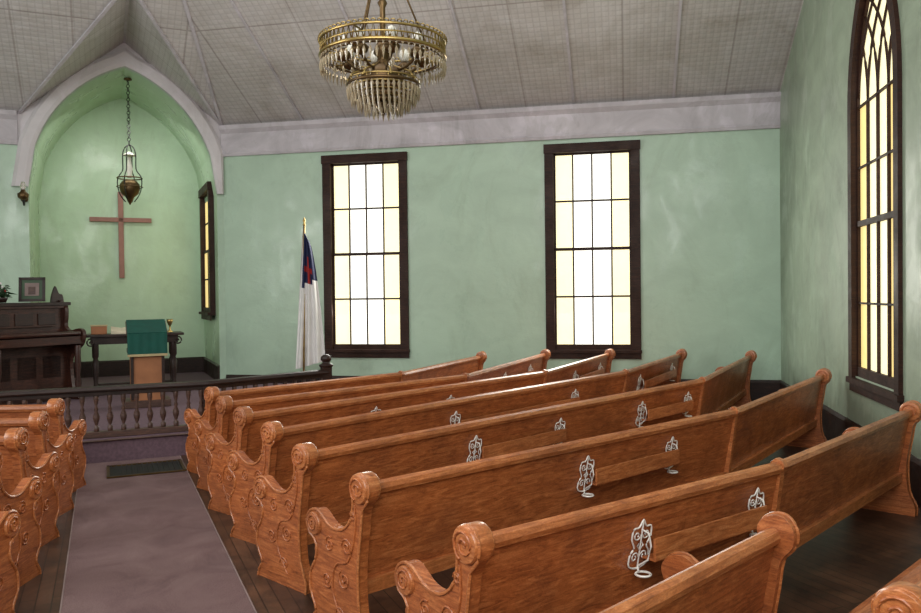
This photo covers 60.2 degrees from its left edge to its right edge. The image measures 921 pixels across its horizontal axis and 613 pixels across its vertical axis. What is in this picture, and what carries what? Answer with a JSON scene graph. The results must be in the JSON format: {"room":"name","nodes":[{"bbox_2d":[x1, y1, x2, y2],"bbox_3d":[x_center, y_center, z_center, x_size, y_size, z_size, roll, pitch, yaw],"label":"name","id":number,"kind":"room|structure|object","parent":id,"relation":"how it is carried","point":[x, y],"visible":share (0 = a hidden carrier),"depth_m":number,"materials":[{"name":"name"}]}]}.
{"room":"house of worship","nodes":[
{"label":"house of worship","id":0,"kind":"room"},
{"bbox_2d":[0,109,17,144],"bbox_3d":[-7.733,-2.990,13.180,0.663,0.550,0.407,-1,1,0],"label":"molding","id":1,"kind":"structure","parent":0,"point":[8,118],"depth_m":13.27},
{"bbox_2d":[0,43,226,378],"bbox_3d":[-6.223,-1.485,13.957,3.648,6.380,1.640,-1,1,0],"label":"wall","id":2,"kind":"structure","parent":0,"point":[14,217],"depth_m":13.40,"materials":[{"name":"green paint"}]},
{"bbox_2d":[17,182,28,205],"bbox_3d":[-7.300,-1.880,13.287,0.176,0.383,0.365,-1,1,-18],"label":"lamp","id":3,"kind":"object","parent":2,"relation":"attached to","point":[23,195],"visible":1,"depth_m":13.16,"materials":[{"name":"brown metal"}]},
{"bbox_2d":[11,47,223,194],"bbox_3d":[-5.983,-3.313,14.030,3.167,2.528,1.522,-1,1,0],"label":"arch","id":4,"kind":"object","parent":2,"relation":"attached to","point":[123,57],"depth_m":13.86,"materials":[{"name":"white paint"}]},
{"bbox_2d":[28,67,219,364],"bbox_3d":[-6.402,-1.282,15.195,3.080,5.940,2.400,-1,1,-24],"label":"wall","id":5,"kind":"structure","parent":0,"point":[109,87],"depth_m":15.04,"materials":[{"name":"green paint"}]},
{"bbox_2d":[89,192,151,277],"bbox_3d":[-6.931,-1.462,16.216,1.166,1.759,0.060,-1,1,-24],"label":"wall cross","id":6,"kind":"object","parent":5,"relation":"attached to","point":[120,219],"visible":0.85,"depth_m":16.19,"materials":[{"name":"brown wood"}]},
{"bbox_2d":[116,77,142,204],"bbox_3d":[-6.116,-3.050,14.646,0.475,2.340,0.474,-1,1,0],"label":"oil lamp","id":7,"kind":"object","parent":5,"relation":"hanging from","point":[129,188],"visible":1,"depth_m":14.62,"materials":[{"name":"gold metal"}]},
{"bbox_2d":[74,357,219,378],"bbox_3d":[-6.371,1.267,15.235,3.080,0.320,2.400,-1,1,-24],"label":"baseboard","id":8,"kind":"structure","parent":5,"relation":"attached to","point":[184,364],"depth_m":16.25,"materials":[{"name":"brown wood"}]},
{"bbox_2d":[198,181,215,320],"bbox_3d":[-5.071,-1.063,15.823,0.155,2.650,1.570,-1,1,-24],"label":"window","id":9,"kind":"structure","parent":5,"relation":"in","point":[207,252],"depth_m":15.84,"materials":[{"name":"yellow glass"}]},
{"bbox_2d":[81,372,213,386],"bbox_3d":[-6.369,1.429,15.237,3.793,0.001,3.452,-1,1,0],"label":"floor","id":10,"kind":"structure","parent":0,"point":[190,376],"depth_m":15.62,"materials":[{"name":"wood"}]},
{"bbox_2d":[0,0,803,124],"bbox_3d":[-2.893,-5.094,6.222,12.985,3.760,16.000,0,1,12],"label":"ceiling","id":11,"kind":"structure","parent":0,"point":[516,50],"depth_m":12.30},
{"bbox_2d":[17,0,681,125],"bbox_3d":[-2.608,-5.149,10.244,10.815,3.783,8.025,0,1,12],"label":"trim","id":12,"kind":"structure","parent":11,"relation":"attached to","point":[218,119],"depth_m":12.52,"materials":[{"name":"white wood"}]},
{"bbox_2d":[317,0,447,122],"bbox_3d":[-0.572,-4.148,5.535,0.908,5.685,0.893,-1,1,0],"label":"crystal chandelier","id":13,"kind":"object","parent":11,"relation":"hanging from","point":[383,81],"visible":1,"depth_m":5.41,"materials":[{"name":"gold metal"}]},
{"bbox_2d":[14,440,920,612],"bbox_3d":[-2.810,1.790,5.999,15.989,0.001,17.659,-1,1,0],"label":"floor","id":14,"kind":"structure","parent":0,"point":[841,567],"depth_m":5.31,"materials":[{"name":"brown wood"}]},
{"bbox_2d":[0,510,20,612],"bbox_3d":[-4.455,1.368,4.293,3.917,0.939,0.623,-1,1,2],"label":"pew","id":15,"kind":"object","parent":14,"relation":"on","point":[10,521],"visible":1,"depth_m":4.42,"materials":[{"name":"brown wood"}]},
{"bbox_2d":[0,453,42,586],"bbox_3d":[-4.770,1.359,5.100,3.917,0.939,0.623,-1,1,1],"label":"pew","id":16,"kind":"object","parent":14,"relation":"on","point":[26,546],"visible":0.78,"depth_m":5.19,"materials":[{"name":"brown wood"}]},
{"bbox_2d":[0,427,59,546],"bbox_3d":[-5.064,1.350,5.897,3.917,0.939,0.622,-1,1,0],"label":"pew","id":17,"kind":"object","parent":14,"relation":"on","point":[17,466],"visible":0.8,"depth_m":5.87,"materials":[{"name":"brown wood"}]},
{"bbox_2d":[0,411,74,516],"bbox_3d":[-5.348,1.341,6.694,3.917,0.939,0.623,-1,1,-1],"label":"pew","id":18,"kind":"object","parent":14,"relation":"on","point":[37,424],"visible":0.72,"depth_m":6.57,"materials":[{"name":"brown wood"}]},
{"bbox_2d":[0,398,86,492],"bbox_3d":[-5.628,1.331,7.514,3.917,0.939,0.623,-1,1,-1],"label":"pew","id":19,"kind":"object","parent":14,"relation":"on","point":[55,407],"visible":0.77,"depth_m":7.36,"materials":[{"name":"brown wood"}]},
{"bbox_2d":[21,383,291,463],"bbox_3d":[-5.094,1.603,11.441,7.888,0.258,5.482,-1,1,-24],"label":"platform","id":20,"kind":"object","parent":14,"relation":"on","point":[132,447],"visible":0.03,"depth_m":9.31,"materials":[{"name":"carpet"}]},
{"bbox_2d":[0,286,85,404],"bbox_3d":[-6.603,0.582,12.067,0.855,1.792,1.520,0,1,31],"label":"piano","id":21,"kind":"object","parent":20,"relation":"on","point":[38,346],"visible":0.87,"depth_m":12.20,"materials":[{"name":"brown wood"}]},
{"bbox_2d":[0,282,17,302],"bbox_3d":[-6.918,-0.214,11.957,0.413,0.316,0.383,-1,1,0],"label":"potted flowers","id":22,"kind":"object","parent":21,"relation":"on","point":[4,296],"visible":1,"depth_m":11.98,"materials":[{"name":"green plant"}]},
{"bbox_2d":[18,277,44,301],"bbox_3d":[-6.663,-0.265,12.354,0.370,0.380,0.114,-1,1,-18],"label":"framed picture","id":23,"kind":"object","parent":21,"relation":"on","point":[30,289],"visible":1,"depth_m":12.33,"materials":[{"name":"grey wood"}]},
{"bbox_2d":[86,331,183,385],"bbox_3d":[-5.458,0.946,13.316,1.520,0.998,0.620,-1,1,-24],"label":"table","id":24,"kind":"object","parent":20,"relation":"on","point":[96,340],"visible":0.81,"depth_m":12.98,"materials":[{"name":"brown wood"}]},
{"bbox_2d":[90,325,107,334],"bbox_3d":[-5.957,0.381,13.085,0.260,0.149,0.220,-1,1,-24],"label":"offering box","id":25,"kind":"object","parent":24,"relation":"on","point":[95,329],"visible":1,"depth_m":12.99,"materials":[{"name":"brown wood"}]},
{"bbox_2d":[111,326,125,333],"bbox_3d":[-5.647,0.389,13.225,0.320,0.118,0.280,-1,1,-24],"label":"book","id":26,"kind":"object","parent":24,"relation":"on","point":[114,330],"visible":0.65,"depth_m":13.15,"materials":[{"name":"paper"}]},
{"bbox_2d":[166,319,172,331],"bbox_3d":[-4.955,0.326,13.535,0.110,0.220,0.107,-1,1,0],"label":"goblet","id":27,"kind":"object","parent":24,"relation":"on","point":[169,321],"visible":0.93,"depth_m":13.51,"materials":[{"name":"gold metal"}]},
{"bbox_2d":[125,319,170,408],"bbox_3d":[-4.624,0.828,11.711,0.620,1.263,0.505,-1,1,-24],"label":"pulpit","id":28,"kind":"object","parent":20,"relation":"on","point":[146,338],"visible":0.96,"depth_m":11.53,"materials":[{"name":"brown wood"}]},
{"bbox_2d":[0,354,332,438],"bbox_3d":[-3.791,1.093,9.361,5.070,0.788,0.591,-1,1,-32],"label":"altar rail","id":29,"kind":"object","parent":20,"relation":"on","point":[325,372],"visible":0.48,"depth_m":9.24,"materials":[{"name":"brown wood"}]},
{"bbox_2d":[296,217,324,370],"bbox_3d":[-2.527,-0.043,13.300,0.520,2.905,0.280,-1,1,0],"label":"flag","id":30,"kind":"object","parent":20,"relation":"on","point":[310,338],"visible":0.95,"depth_m":13.28,"materials":[{"name":"white fabric"}]},
{"bbox_2d":[59,455,256,612],"bbox_3d":[-1.585,1.795,4.229,1.050,0.015,10.500,-1,1,-24],"label":"carpet","id":31,"kind":"object","parent":14,"relation":"on","point":[151,543],"visible":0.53,"depth_m":5.75,"materials":[{"name":"carpet"}]},
{"bbox_2d":[107,459,185,478],"bbox_3d":[-3.371,1.736,8.509,0.770,0.019,0.610,-1,1,-24],"label":"floor vent grille","id":32,"kind":"object","parent":31,"relation":"on","point":[176,465],"visible":1,"depth_m":8.49,"materials":[{"name":"black metal"}]},
{"bbox_2d":[184,351,486,473],"bbox_3d":[-1.095,1.232,10.367,1.082,0.939,5.468,0,1,33],"label":"pew","id":33,"kind":"object","parent":14,"relation":"on","point":[475,363],"visible":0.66,"depth_m":8.98,"materials":[{"name":"brown wood"}]},
{"bbox_2d":[194,349,550,490],"bbox_3d":[-0.323,1.227,10.095,1.252,0.939,6.731,0,1,33],"label":"pew","id":34,"kind":"object","parent":14,"relation":"on","point":[225,405],"visible":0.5,"depth_m":8.10,"materials":[{"name":"brown wood"}]},
{"bbox_2d":[205,349,615,514],"bbox_3d":[0.311,1.225,9.718,1.088,0.939,7.628,0,1,34],"label":"pew","id":35,"kind":"object","parent":14,"relation":"on","point":[247,438],"visible":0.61,"depth_m":7.40,"materials":[{"name":"brown wood"}]},
{"bbox_2d":[226,349,686,543],"bbox_3d":[1.040,1.224,9.244,1.002,0.939,8.501,0,1,36],"label":"pew","id":36,"kind":"object","parent":14,"relation":"on","point":[278,441],"visible":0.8,"depth_m":6.86,"materials":[{"name":"brown wood"}]},
{"bbox_2d":[253,350,756,594],"bbox_3d":[1.767,1.227,8.513,1.154,0.939,9.103,0,1,37],"label":"pew","id":37,"kind":"object","parent":14,"relation":"on","point":[321,477],"visible":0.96,"depth_m":5.86,"materials":[{"name":"brown wood"}]},
{"bbox_2d":[306,368,831,612],"bbox_3d":[1.815,1.255,6.710,0.948,0.939,7.072,0,1,43],"label":"pew","id":38,"kind":"object","parent":14,"relation":"on","point":[393,520],"visible":0.99,"depth_m":4.95,"materials":[{"name":"brown wood"}]},
{"bbox_2d":[394,400,920,612],"bbox_3d":[1.765,1.283,4.938,5.018,0.939,0.778,-2,1,-42],"label":"pew","id":39,"kind":"object","parent":14,"relation":"on","point":[593,559],"visible":0.98,"depth_m":3.84,"materials":[{"name":"brown wood"}]},
{"bbox_2d":[599,511,799,612],"bbox_3d":[0.391,1.335,2.675,0.625,0.939,2.194,0,1,45],"label":"pew","id":40,"kind":"object","parent":14,"relation":"on","point":[746,576],"visible":1,"depth_m":3.06,"materials":[{"name":"brown wood"}]},
{"bbox_2d":[849,559,920,612],"bbox_3d":[2.081,1.302,3.455,2.512,0.939,0.625,-2,1,-44],"label":"pew","id":41,"kind":"object","parent":14,"relation":"on","point":[902,594],"visible":1,"depth_m":2.45,"materials":[{"name":"brown wood"}]},
{"bbox_2d":[223,128,780,379],"bbox_3d":[0.381,-0.871,13.789,9.543,5.000,1.999,-1,1,0],"label":"wall","id":42,"kind":"structure","parent":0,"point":[710,201],"depth_m":13.70,"materials":[{"name":"green paint"}]},
{"bbox_2d":[321,151,409,357],"bbox_3d":[-1.697,-0.903,14.218,1.598,3.640,0.190,0,1,12],"label":"window","id":43,"kind":"structure","parent":42,"relation":"attached to","point":[365,196],"depth_m":14.27,"materials":[{"name":"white glass"}]},
{"bbox_2d":[219,92,780,156],"bbox_3d":[0.339,-3.095,13.680,9.574,0.550,2.146,-1,1,0],"label":"molding","id":44,"kind":"structure","parent":42,"relation":"attached to","point":[753,111],"depth_m":13.57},
{"bbox_2d":[226,375,779,400],"bbox_3d":[0.406,1.429,13.810,9.750,0.400,0.030,0,1,12],"label":"baseboard","id":45,"kind":"structure","parent":42,"relation":"attached to","point":[758,389],"depth_m":12.87,"materials":[{"name":"brown wood"}]},
{"bbox_2d":[543,140,641,358],"bbox_3d":[2.225,-0.937,13.396,1.604,3.640,0.190,0,1,12],"label":"window","id":46,"kind":"structure","parent":42,"relation":"attached to","point":[592,189],"depth_m":13.45,"materials":[{"name":"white glass"}]},
{"bbox_2d":[780,0,920,458],"bbox_3d":[3.491,-2.650,4.931,0.001,8.760,16.000,0,1,12],"label":"wall","id":47,"kind":"structure","parent":0,"point":[813,103],"depth_m":9.75,"materials":[{"name":"green paint"}]},
{"bbox_2d":[780,380,920,508],"bbox_3d":[3.527,1.530,5.000,0.030,0.400,16.000,0,1,12],"label":"baseboard","id":48,"kind":"structure","parent":47,"relation":"attached to","point":[834,423],"depth_m":9.07,"materials":[{"name":"brown wood"}]},
{"bbox_2d":[846,0,903,410],"bbox_3d":[4.139,-1.374,7.920,0.140,4.620,1.711,0,1,12],"label":"window","id":49,"kind":"structure","parent":47,"relation":"in","point":[874,92],"depth_m":7.98,"materials":[{"name":"yellow glass"}]}
]}

